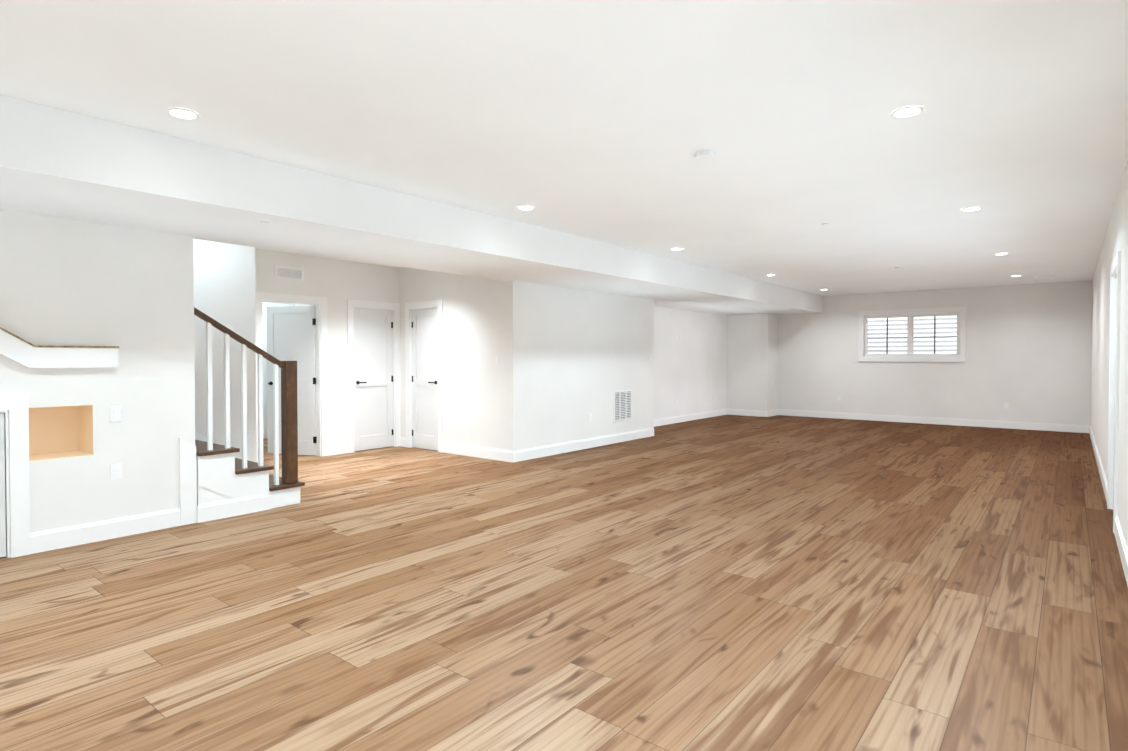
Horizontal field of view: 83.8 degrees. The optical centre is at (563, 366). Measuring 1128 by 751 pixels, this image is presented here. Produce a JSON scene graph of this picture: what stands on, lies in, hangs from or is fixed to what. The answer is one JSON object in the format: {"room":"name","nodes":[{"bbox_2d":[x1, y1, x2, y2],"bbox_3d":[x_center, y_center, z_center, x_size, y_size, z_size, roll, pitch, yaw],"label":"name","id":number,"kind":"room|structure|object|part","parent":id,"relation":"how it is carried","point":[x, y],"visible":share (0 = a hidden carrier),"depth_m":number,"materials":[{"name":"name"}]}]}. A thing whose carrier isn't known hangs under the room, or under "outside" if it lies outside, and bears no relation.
{"room":"finished basement","nodes":[
{"label":"finished basement","id":0,"kind":"room"},
{"bbox_2d":[0,210,194,532],"bbox_3d":[-4.314,-0.057,3.553,0.120,2.690,4.060,1,1,39],"label":"wall","id":1,"kind":"structure","parent":0,"point":[128,291],"depth_m":4.63,"materials":[{"name":"paint"}]},
{"bbox_2d":[0,413,5,556],"bbox_3d":[-3.923,0.792,3.974,0.076,0.963,0.596,1,1,39],"label":"door","id":2,"kind":"structure","parent":1,"relation":"in","point":[2,504],"depth_m":4.20,"materials":[{"name":"white wood"}]},
{"bbox_2d":[0,327,118,367],"bbox_3d":[-3.877,-0.514,3.941,0.066,1.052,1.825,1,1,39],"label":"trim","id":3,"kind":"structure","parent":1,"relation":"attached to","point":[20,351],"depth_m":4.35,"materials":[{"name":"white wood"}]},
{"bbox_2d":[110,463,121,479],"bbox_3d":[-3.333,0.780,4.683,0.009,0.116,0.072,1,1,39],"label":"outlet","id":4,"kind":"object","parent":1,"relation":"attached to","point":[116,471],"visible":1,"depth_m":4.68,"materials":[{"name":"white plastic"}]},
{"bbox_2d":[110,406,121,421],"bbox_3d":[-3.332,0.350,4.675,0.010,0.116,0.072,1,1,39],"label":"light switch","id":5,"kind":"object","parent":1,"relation":"attached to","point":[115,413],"visible":1,"depth_m":4.67,"materials":[{"name":"white plastic"}]},
{"bbox_2d":[179,438,196,525],"bbox_3d":[-3.024,0.914,5.059,0.020,0.700,0.120,1,1,39],"label":"trim","id":6,"kind":"structure","parent":1,"relation":"attached to","point":[188,481],"depth_m":5.05,"materials":[{"name":"white wood"}]},
{"bbox_2d":[193,239,256,461],"bbox_3d":[-4.792,-0.073,4.553,0.120,2.690,5.020,1,1,39],"label":"wall","id":7,"kind":"structure","parent":0,"point":[224,284],"depth_m":6.21,"materials":[{"name":"paint"}]},
{"bbox_2d":[195,432,250,460],"bbox_3d":[-3.661,0.630,5.869,0.008,1.243,1.470,1,1,39],"label":"trim","id":8,"kind":"structure","parent":7,"relation":"attached to","point":[198,436],"depth_m":6.08,"materials":[{"name":"white wood"}]},
{"bbox_2d":[30,409,1127,585],"bbox_3d":[0.956,1.159,7.258,8.170,0.140,16.410,1,1,39],"label":"baseboard","id":9,"kind":"structure","parent":7,"relation":"attached to","point":[52,539],"depth_m":8.21,"materials":[{"name":"white wood"}]},
{"bbox_2d":[28,236,510,461],"bbox_3d":[-2.313,-0.405,6.256,0.400,2.080,4.810,1,1,39],"label":"wall","id":10,"kind":"structure","parent":0,"point":[57,432],"depth_m":4.71,"materials":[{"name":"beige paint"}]},
{"bbox_2d":[0,394,29,557],"bbox_3d":[-3.952,0.736,3.999,0.140,1.090,0.830,1,1,39],"label":"door frame","id":11,"kind":"structure","parent":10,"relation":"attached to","point":[14,410],"depth_m":4.23,"materials":[{"name":"white wood"}]},
{"bbox_2d":[262,302,293,437],"bbox_3d":[-5.588,-0.155,9.673,0.120,2.690,3.200,1,1,39],"label":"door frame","id":12,"kind":"structure","parent":0,"point":[265,305],"depth_m":10.39,"materials":[{"name":"paint"}]},
{"bbox_2d":[255,248,398,444],"bbox_3d":[-3.361,-0.136,8.484,0.120,2.690,2.900,1,1,39],"label":"wall","id":13,"kind":"structure","parent":0,"point":[337,283],"depth_m":8.66,"materials":[{"name":"paint"}]},
{"bbox_2d":[275,265,303,280],"bbox_3d":[-3.548,-1.210,8.130,0.012,0.170,0.380,1,1,39],"label":"air vent","id":14,"kind":"object","parent":13,"relation":"in","point":[289,273],"visible":1,"depth_m":8.12,"materials":[{"name":"white metal"}]},
{"bbox_2d":[267,306,315,454],"bbox_3d":[-3.737,0.182,8.634,0.766,2.033,0.136,0,1,15],"label":"door","id":15,"kind":"structure","parent":13,"relation":"in","point":[291,333],"depth_m":8.59,"materials":[{"name":"white wood"}]},
{"bbox_2d":[255,292,327,462],"bbox_3d":[-3.580,0.139,8.216,0.160,2.150,0.980,1,1,39],"label":"door frame","id":16,"kind":"structure","parent":13,"relation":"attached to","point":[320,303],"depth_m":8.49,"materials":[{"name":"white wood"}]},
{"bbox_2d":[354,308,393,450],"bbox_3d":[-2.782,0.174,9.168,0.136,2.033,0.666,1,1,39],"label":"door","id":17,"kind":"structure","parent":13,"relation":"in","point":[373,378],"depth_m":9.16,"materials":[{"name":"white wood"}]},
{"bbox_2d":[347,299,400,452],"bbox_3d":[-2.795,0.123,9.176,0.140,2.150,0.880,1,1,39],"label":"door frame","id":18,"kind":"structure","parent":13,"relation":"attached to","point":[351,304],"depth_m":9.11,"materials":[{"name":"white wood"}]},
{"bbox_2d":[399,267,505,449],"bbox_3d":[-1.574,-0.141,8.830,2.230,2.690,0.120,1,1,39],"label":"wall","id":19,"kind":"structure","parent":0,"point":[474,345],"depth_m":8.53,"materials":[{"name":"paint"}]},
{"bbox_2d":[405,300,442,451],"bbox_3d":[-1.993,0.124,9.159,0.830,2.150,0.140,1,1,39],"label":"door frame","id":20,"kind":"structure","parent":19,"relation":"attached to","point":[410,306],"depth_m":9.24,"materials":[{"name":"white wood"}]},
{"bbox_2d":[411,308,437,450],"bbox_3d":[-2.004,0.174,9.149,0.616,2.033,0.136,1,1,39],"label":"door","id":21,"kind":"structure","parent":19,"relation":"in","point":[424,324],"depth_m":9.15,"materials":[{"name":"white wood"}]},
{"bbox_2d":[0,415,1127,750],"bbox_3d":[-0.166,1.265,8.162,11.290,0.100,16.650,1,1,39],"label":"floor","id":22,"kind":"structure","parent":0,"point":[760,583],"depth_m":3.38,"materials":[{"name":"brown wood"}]},
{"bbox_2d":[194,307,304,508],"bbox_3d":[-3.253,0.382,5.530,1.038,1.750,1.480,1,1,39],"label":"staircase","id":23,"kind":"structure","parent":22,"relation":"on","point":[224,473],"depth_m":5.45,"materials":[{"name":"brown wood"}]},
{"bbox_3d":[-2.788,-0.235,5.422,0.058,0.511,0.754,1,1,39],"label":"handrail","id":24,"kind":"part","parent":23,"relation":"part of","materials":[{"name":"brown wood"}]},
{"bbox_2d":[0,0,1127,295],"bbox_3d":[-0.166,-1.535,8.117,11.290,0.120,16.650,1,1,39],"label":"ceiling","id":25,"kind":"structure","parent":0,"point":[602,120],"depth_m":3.42,"materials":[{"name":"paint"}]},
{"bbox_2d":[166,108,199,119],"bbox_3d":[-2.103,-1.397,3.471,0.164,0.005,0.164,1,1,39],"label":"recessed light","id":26,"kind":"object","parent":25,"relation":"in","point":[182,113],"visible":1,"depth_m":3.46,"materials":[{"name":"white"}]},
{"bbox_2d":[0,94,822,314],"bbox_3d":[-0.189,-1.290,8.140,1.970,0.370,16.410,1,1,39],"label":"soffit","id":27,"kind":"structure","parent":25,"relation":"attached to","point":[59,163],"depth_m":4.68,"materials":[{"name":"paint"}]},
{"bbox_2d":[259,221,270,223],"bbox_3d":[-2.161,-1.042,4.538,0.080,0.010,0.080,1,1,39],"label":"disc","id":28,"kind":"object","parent":27,"relation":"attached to","point":[263,222],"visible":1,"depth_m":4.51,"materials":[{"name":"white plastic"}]},
{"bbox_2d":[517,205,534,209],"bbox_3d":[-0.341,-1.432,5.660,0.164,0.005,0.164,1,1,39],"label":"recessed light","id":29,"kind":"object","parent":25,"relation":"in","point":[525,207],"visible":0.9,"depth_m":5.63,"materials":[{"name":"white"}]},
{"bbox_2d":[695,150,714,160],"bbox_3d":[0.926,-1.394,4.140,0.130,0.035,0.130,1,1,39],"label":"smoke detector","id":30,"kind":"object","parent":25,"relation":"attached to","point":[704,155],"visible":1,"depth_m":4.11,"materials":[{"name":"white plastic"}]},
{"bbox_2d":[891,106,924,117],"bbox_3d":[1.883,-1.397,3.447,0.164,0.005,0.164,1,1,39],"label":"recessed light","id":31,"kind":"object","parent":25,"relation":"in","point":[907,112],"visible":1,"depth_m":3.44,"materials":[{"name":"white"}]},
{"bbox_2d":[961,207,982,210],"bbox_3d":[3.701,-1.433,5.706,0.164,0.005,0.164,1,1,39],"label":"recessed light","id":32,"kind":"object","parent":25,"relation":"in","point":[972,209],"visible":0.98,"depth_m":5.71,"materials":[{"name":"white"}]},
{"bbox_2d":[1032,275,1054,278],"bbox_3d":[8.049,-1.508,10.550,0.300,0.012,0.300,1,1,39],"label":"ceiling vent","id":33,"kind":"object","parent":25,"relation":"in","point":[1038,277],"visible":1,"depth_m":10.55,"materials":[{"name":"white metal"}]},
{"bbox_2d":[506,280,653,450],"bbox_3d":[0.111,-0.154,9.624,0.840,2.690,3.470,1,1,39],"label":"wall block","id":34,"kind":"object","parent":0,"point":[575,358],"visible":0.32,"depth_m":8.96,"materials":[{"name":"paint"}]},
{"bbox_2d":[613,389,631,421],"bbox_3d":[0.935,0.611,9.981,0.012,0.490,0.520,1,1,39],"label":"air vent","id":35,"kind":"object","parent":34,"relation":"attached to","point":[622,405],"visible":1,"depth_m":9.97,"materials":[{"name":"white metal"}]},
{"bbox_2d":[653,306,726,418],"bbox_3d":[2.492,-0.210,13.156,0.120,2.690,5.260,1,1,39],"label":"wall","id":36,"kind":"structure","parent":0,"point":[690,370],"depth_m":13.23,"materials":[{"name":"paint"}]},
{"bbox_2d":[727,313,777,410],"bbox_3d":[4.375,-0.049,14.629,0.970,2.320,0.610,1,1,39],"label":"wall","id":37,"kind":"structure","parent":0,"point":[752,351],"depth_m":14.37,"materials":[{"name":"paint"}]},
{"bbox_2d":[777,280,1092,425],"bbox_3d":[6.726,-0.211,13.201,6.660,2.690,0.120,1,1,39],"label":"wall","id":38,"kind":"structure","parent":0,"point":[1028,352],"depth_m":12.20,"materials":[{"name":"paint"}]},
{"bbox_2d":[858,307,965,361],"bbox_3d":[7.089,-0.646,12.880,1.960,1.070,0.155,1,1,39],"label":"window","id":39,"kind":"structure","parent":38,"relation":"in","point":[911,314],"depth_m":12.86,"materials":[{"name":"white"}]},
{"bbox_2d":[1004,402,1008,408],"bbox_3d":[8.330,0.726,11.843,0.072,0.116,0.009,1,1,39],"label":"electrical outlet","id":40,"kind":"object","parent":38,"relation":"attached to","point":[1006,405],"visible":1,"depth_m":11.84,"materials":[{"name":"white plastic"}]},
{"bbox_2d":[1091,160,1127,549],"bbox_3d":[4.185,-0.074,4.638,0.120,2.690,16.650,1,1,39],"label":"wall","id":41,"kind":"structure","parent":0,"point":[1116,239],"depth_m":6.04,"materials":[{"name":"paint"}]},
{"bbox_2d":[1107,250,1120,532],"bbox_3d":[4.588,0.188,5.159,0.140,2.150,1.100,1,1,39],"label":"door frame","id":42,"kind":"structure","parent":41,"relation":"attached to","point":[1115,269],"depth_m":5.52,"materials":[{"name":"white wood"}]},
{"bbox_2d":[1113,277,1116,497],"bbox_3d":[4.575,0.238,5.168,0.048,2.033,0.886,1,1,39],"label":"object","id":43,"kind":"structure","parent":41,"relation":"in","point":[1114,400],"depth_m":5.50,"materials":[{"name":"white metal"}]},
{"label":"outside","id":44,"kind":"structure","parent":0,"visible":0},
{"bbox_2d":[868,315,956,353],"bbox_3d":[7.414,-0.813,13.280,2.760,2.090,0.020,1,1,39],"label":"window shutters","id":45,"kind":"object","parent":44,"point":[875,337],"depth_m":13.26,"materials":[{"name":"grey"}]}
]}

